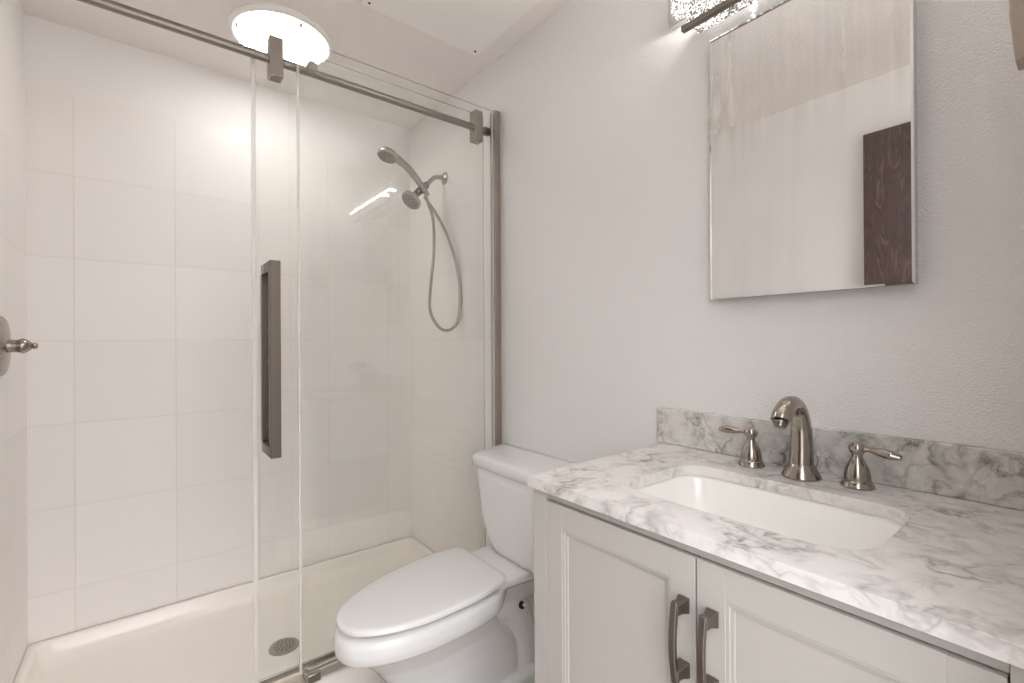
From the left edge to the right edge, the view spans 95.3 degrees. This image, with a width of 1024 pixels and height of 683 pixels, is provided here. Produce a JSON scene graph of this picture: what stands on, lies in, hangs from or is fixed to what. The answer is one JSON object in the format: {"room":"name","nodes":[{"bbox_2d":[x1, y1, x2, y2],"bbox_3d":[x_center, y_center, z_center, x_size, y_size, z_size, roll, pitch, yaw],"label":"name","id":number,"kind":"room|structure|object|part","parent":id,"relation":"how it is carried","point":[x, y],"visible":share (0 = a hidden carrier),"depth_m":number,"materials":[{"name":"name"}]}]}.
{"room":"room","nodes":[
{"label":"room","id":0,"kind":"room"},
{"bbox_2d":[0,0,22,74],"bbox_3d":[-1.048,0.006,0.699,0.100,2.402,2.636,0,0,-38],"label":"wall","id":1,"kind":"structure","parent":0,"point":[11,14],"depth_m":1.56,"materials":[{"name":"white paint"}]},
{"bbox_2d":[0,27,27,682],"bbox_3d":[-1.507,0.076,1.368,0.006,2.029,0.816,0,0,-38],"label":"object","id":2,"kind":"structure","parent":1,"relation":"attached to","point":[13,269],"depth_m":1.51,"materials":[{"name":"tile"}]},
{"bbox_2d":[0,316,38,375],"bbox_3d":[-1.481,0.013,1.405,0.079,0.176,0.176,0,0,-38],"label":"shower valve","id":3,"kind":"object","parent":1,"relation":"attached to","point":[22,345],"visible":1,"depth_m":1.38,"materials":[{"name":"silver metal"}]},
{"bbox_3d":[-1.476,0.013,1.409,0.067,0.045,0.045,0,0,-38],"label":"handle","id":4,"kind":"part","parent":3,"relation":"part of","materials":[{"name":"silver metal"}]},
{"bbox_2d":[23,13,411,645],"bbox_3d":[-1.197,0.010,2.196,1.520,2.402,0.100,0,0,-38],"label":"wall","id":5,"kind":"structure","parent":0,"point":[56,56],"depth_m":1.99,"materials":[{"name":"white paint"}]},
{"bbox_2d":[26,83,410,643],"bbox_3d":[-1.163,0.075,2.154,1.506,2.029,0.006,0,0,-38],"label":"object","id":6,"kind":"structure","parent":5,"relation":"attached to","point":[139,250],"depth_m":1.98,"materials":[{"name":"tile"}]},
{"bbox_2d":[18,0,568,129],"bbox_3d":[-0.419,-1.247,1.203,1.720,0.100,2.636,0,0,-38],"label":"ceiling","id":7,"kind":"structure","parent":0,"point":[357,31],"depth_m":1.88,"materials":[{"name":"white paint"}]},
{"bbox_2d":[227,3,333,65],"bbox_3d":[-0.897,-1.176,1.828,0.372,0.035,0.372,0,0,-38],"label":"recessed light","id":8,"kind":"object","parent":7,"relation":"in","point":[244,21],"visible":0.72,"depth_m":1.76,"materials":[{"name":"white plastic"}]},
{"bbox_2d":[361,0,539,55],"bbox_3d":[-0.182,-1.192,1.589,0.490,0.013,0.510,0,0,-38],"label":"ceiling access panel","id":9,"kind":"object","parent":7,"relation":"attached to","point":[471,26],"visible":1,"depth_m":1.70,"materials":[{"name":"white paint"}]},
{"bbox_2d":[410,0,1023,615],"bbox_3d":[0.224,0.001,1.702,0.100,2.402,2.636,0,0,-38],"label":"wall","id":10,"kind":"structure","parent":0,"point":[610,319],"depth_m":1.30,"materials":[{"name":"white paint"}]},
{"bbox_2d":[377,147,461,331],"bbox_3d":[-0.428,-0.454,2.159,0.378,0.823,0.117,0,0,-22],"label":"shower","id":11,"kind":"object","parent":10,"relation":"attached to","point":[388,155],"visible":1,"depth_m":2.18,"materials":[{"name":"silver metal"}]},
{"bbox_2d":[402,172,447,209],"bbox_3d":[-0.418,-0.733,2.239,0.225,0.212,0.099,0,0,-38],"label":"shower","id":12,"kind":"object","parent":10,"relation":"attached to","point":[410,199],"visible":0.94,"depth_m":2.21,"materials":[{"name":"silver metal"}]},
{"bbox_3d":[-0.388,-0.771,2.271,0.128,0.096,0.021,0,0,-38],"label":"arm","id":13,"kind":"part","parent":12,"relation":"part of","materials":[{"name":"silver metal"}]},
{"bbox_2d":[409,122,491,552],"bbox_3d":[-0.328,0.071,2.316,0.006,2.029,0.786,0,0,-38],"label":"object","id":14,"kind":"structure","parent":10,"relation":"attached to","point":[447,368],"depth_m":2.27,"materials":[{"name":"tile"}]},
{"bbox_2d":[668,0,758,33],"bbox_3d":[0.629,-0.882,1.030,0.089,0.169,0.672,0,0,-38],"label":"vanity light","id":15,"kind":"object","parent":10,"relation":"attached to","point":[699,16],"visible":1,"depth_m":1.18,"materials":[{"name":"glass"}]},
{"bbox_2d":[709,0,918,299],"bbox_3d":[0.647,-0.441,1.052,0.036,0.665,0.405,0,0,-38],"label":"wall mirror","id":16,"kind":"object","parent":10,"relation":"attached to","point":[813,103],"visible":1,"depth_m":1.01,"materials":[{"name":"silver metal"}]},
{"bbox_2d":[657,408,1023,510],"bbox_3d":[0.670,0.238,1.038,0.020,0.096,0.792,0,0,-38],"label":"backsplash","id":17,"kind":"structure","parent":10,"relation":"attached to","point":[992,476],"depth_m":0.92,"materials":[{"name":"stone"}]},
{"bbox_3d":[0.053,1.251,0.617,1.720,0.100,4.116,0,0,-38],"label":"floor","id":18,"kind":"structure","parent":0,"visible":0},
{"bbox_2d":[13,536,434,682],"bbox_3d":[-0.893,1.147,1.818,1.518,0.120,0.857,0,0,-38],"label":"shower pan","id":19,"kind":"object","parent":18,"relation":"on","point":[207,638],"visible":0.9,"depth_m":1.82,"materials":[{"name":"white plastic"}]},
{"bbox_2d":[77,0,501,682],"bbox_3d":[-0.663,0.060,1.519,1.518,2.050,0.098,0,0,-38],"label":"shower door frame","id":20,"kind":"structure","parent":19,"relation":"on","point":[312,671],"depth_m":1.53,"materials":[{"name":"silver metal"}]},
{"bbox_3d":[-0.674,-0.885,1.528,1.518,0.027,0.027,0,0,-38],"label":"rail","id":21,"kind":"part","parent":20,"relation":"part of","materials":[{"name":"silver metal"}]},
{"bbox_2d":[250,34,485,682],"bbox_3d":[-0.459,0.050,1.717,0.876,2.020,0.150,0,0,-38],"label":"sliding shower door","id":22,"kind":"structure","parent":20,"relation":"hanging from","point":[270,277],"depth_m":1.45,"materials":[{"name":"clear glass"}]},
{"bbox_3d":[-0.791,0.054,1.510,0.030,0.602,0.064,0,0,-38],"label":"handle","id":23,"kind":"part","parent":22,"relation":"part of","materials":[{"name":"silver metal"}]},
{"bbox_3d":[-0.742,0.054,1.448,0.030,0.602,0.078,0,0,-38],"label":"handle","id":24,"kind":"part","parent":22,"relation":"part of","materials":[{"name":"silver metal"}]},
{"bbox_3d":[-0.373,0.045,1.724,0.767,2.021,0.008,0,0,-38],"label":"glass pane","id":25,"kind":"part","parent":20,"relation":"part of","materials":[{"name":"grey"}]},
{"bbox_3d":[-0.066,0.058,1.965,0.028,2.049,0.032,0,0,-38],"label":"wall post","id":26,"kind":"part","parent":20,"relation":"part of","materials":[{"name":"silver metal"}]},
{"bbox_2d":[333,443,577,682],"bbox_3d":[-0.192,0.809,1.519,0.773,0.785,0.453,0,0,-38],"label":"toilet","id":27,"kind":"object","parent":18,"relation":"on","point":[454,614],"visible":0.97,"depth_m":1.49,"materials":[{"name":"white ceramic"}]},
{"bbox_3d":[-0.293,0.769,1.456,0.520,0.019,0.351,0,0,-38],"label":"lid","id":28,"kind":"part","parent":27,"relation":"part of","materials":[{"name":"white plastic"}]},
{"bbox_3d":[-0.207,0.987,1.525,0.754,0.430,0.364,0,0,-38],"label":"bowl","id":29,"kind":"part","parent":27,"relation":"part of","materials":[{"name":"white ceramic"}]},
{"bbox_3d":[0.029,0.616,1.694,0.195,0.305,0.419,0,0,-38],"label":"tank","id":30,"kind":"part","parent":27,"relation":"part of","materials":[{"name":"white ceramic"}]},
{"bbox_3d":[0.026,0.440,1.693,0.212,0.047,0.453,0,0,-38],"label":"tank lid","id":31,"kind":"part","parent":27,"relation":"part of","materials":[{"name":"white ceramic"}]},
{"bbox_2d":[534,489,1023,682],"bbox_3d":[0.471,0.755,0.863,0.553,0.888,0.756,0,0,-38],"label":"vanity cabinet","id":32,"kind":"object","parent":18,"relation":"on","point":[616,601],"visible":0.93,"depth_m":0.72,"materials":[{"name":"grey paint"}]},
{"bbox_3d":[0.186,0.709,0.853,0.019,0.753,0.335,0,0,-38],"label":"door","id":33,"kind":"part","parent":32,"relation":"part of","materials":[{"name":"grey paint"}]},
{"bbox_3d":[0.255,0.460,0.718,0.037,0.124,0.019,0,0,-38],"label":"handle","id":34,"kind":"part","parent":32,"relation":"part of","materials":[{"name":"silver metal"}]},
{"bbox_3d":[0.284,0.460,0.682,0.037,0.124,0.019,0,0,-38],"label":"handle","id":35,"kind":"part","parent":32,"relation":"part of","materials":[{"name":"silver metal"}]},
{"bbox_2d":[527,443,1023,668],"bbox_3d":[0.478,0.299,0.872,0.528,0.022,0.770,0,0,-38],"label":"countertop","id":36,"kind":"structure","parent":32,"relation":"on","point":[953,572],"depth_m":0.67,"materials":[{"name":"stone"}]},
{"bbox_2d":[719,425,764,468],"bbox_3d":[0.541,0.243,1.099,0.057,0.088,0.100,0,0,-38],"label":"tap","id":37,"kind":"object","parent":36,"relation":"on","point":[751,456],"visible":1,"depth_m":1.07,"materials":[{"name":"silver metal"}]},
{"bbox_3d":[0.525,0.210,1.108,0.024,0.019,0.066,0,0,-38],"label":"lever","id":38,"kind":"part","parent":37,"relation":"part of","materials":[{"name":"silver metal"}]},
{"bbox_2d":[636,475,903,549],"bbox_3d":[0.445,0.384,0.862,0.321,0.147,0.465,0,0,-38],"label":"undermount sink","id":39,"kind":"object","parent":36,"relation":"in","point":[809,521],"visible":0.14,"depth_m":0.95,"materials":[{"name":"white ceramic"}]},
{"bbox_2d":[770,396,821,481],"bbox_3d":[0.581,0.199,0.963,0.152,0.176,0.074,0,0,-38],"label":"faucet","id":40,"kind":"object","parent":36,"relation":"on","point":[792,411],"visible":1,"depth_m":0.97,"materials":[{"name":"silver metal"}]},
{"bbox_3d":[0.575,0.187,0.959,0.139,0.151,0.047,0,0,-38],"label":"spout","id":41,"kind":"part","parent":40,"relation":"part of","materials":[{"name":"silver metal"}]},
{"bbox_2d":[840,442,902,490],"bbox_3d":[0.695,0.242,0.904,0.057,0.088,0.100,0,0,-38],"label":"tap","id":42,"kind":"object","parent":36,"relation":"on","point":[857,474],"visible":1,"depth_m":0.91,"materials":[{"name":"silver metal"}]},
{"bbox_3d":[0.699,0.212,0.886,0.025,0.020,0.066,0,0,-38],"label":"lever","id":43,"kind":"part","parent":42,"relation":"part of","materials":[{"name":"silver metal"}]},
{"bbox_3d":[0.393,0.707,0.590,0.019,0.753,0.327,0,0,-38],"label":"door","id":44,"kind":"part","parent":32,"relation":"part of","materials":[{"name":"grey paint"}]},
{"bbox_3d":[0.366,-0.003,0.212,1.520,2.402,0.120,0,0,-38],"label":"wall","id":45,"kind":"structure","parent":0,"visible":0},
{"bbox_2d":[1009,0,1023,70],"bbox_3d":[0.681,-0.443,0.587,0.100,0.160,0.076,0,0,-38],"label":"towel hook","id":46,"kind":"object","parent":45,"relation":"attached to","point":[1016,7],"visible":1,"depth_m":0.61,"materials":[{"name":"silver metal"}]}
]}

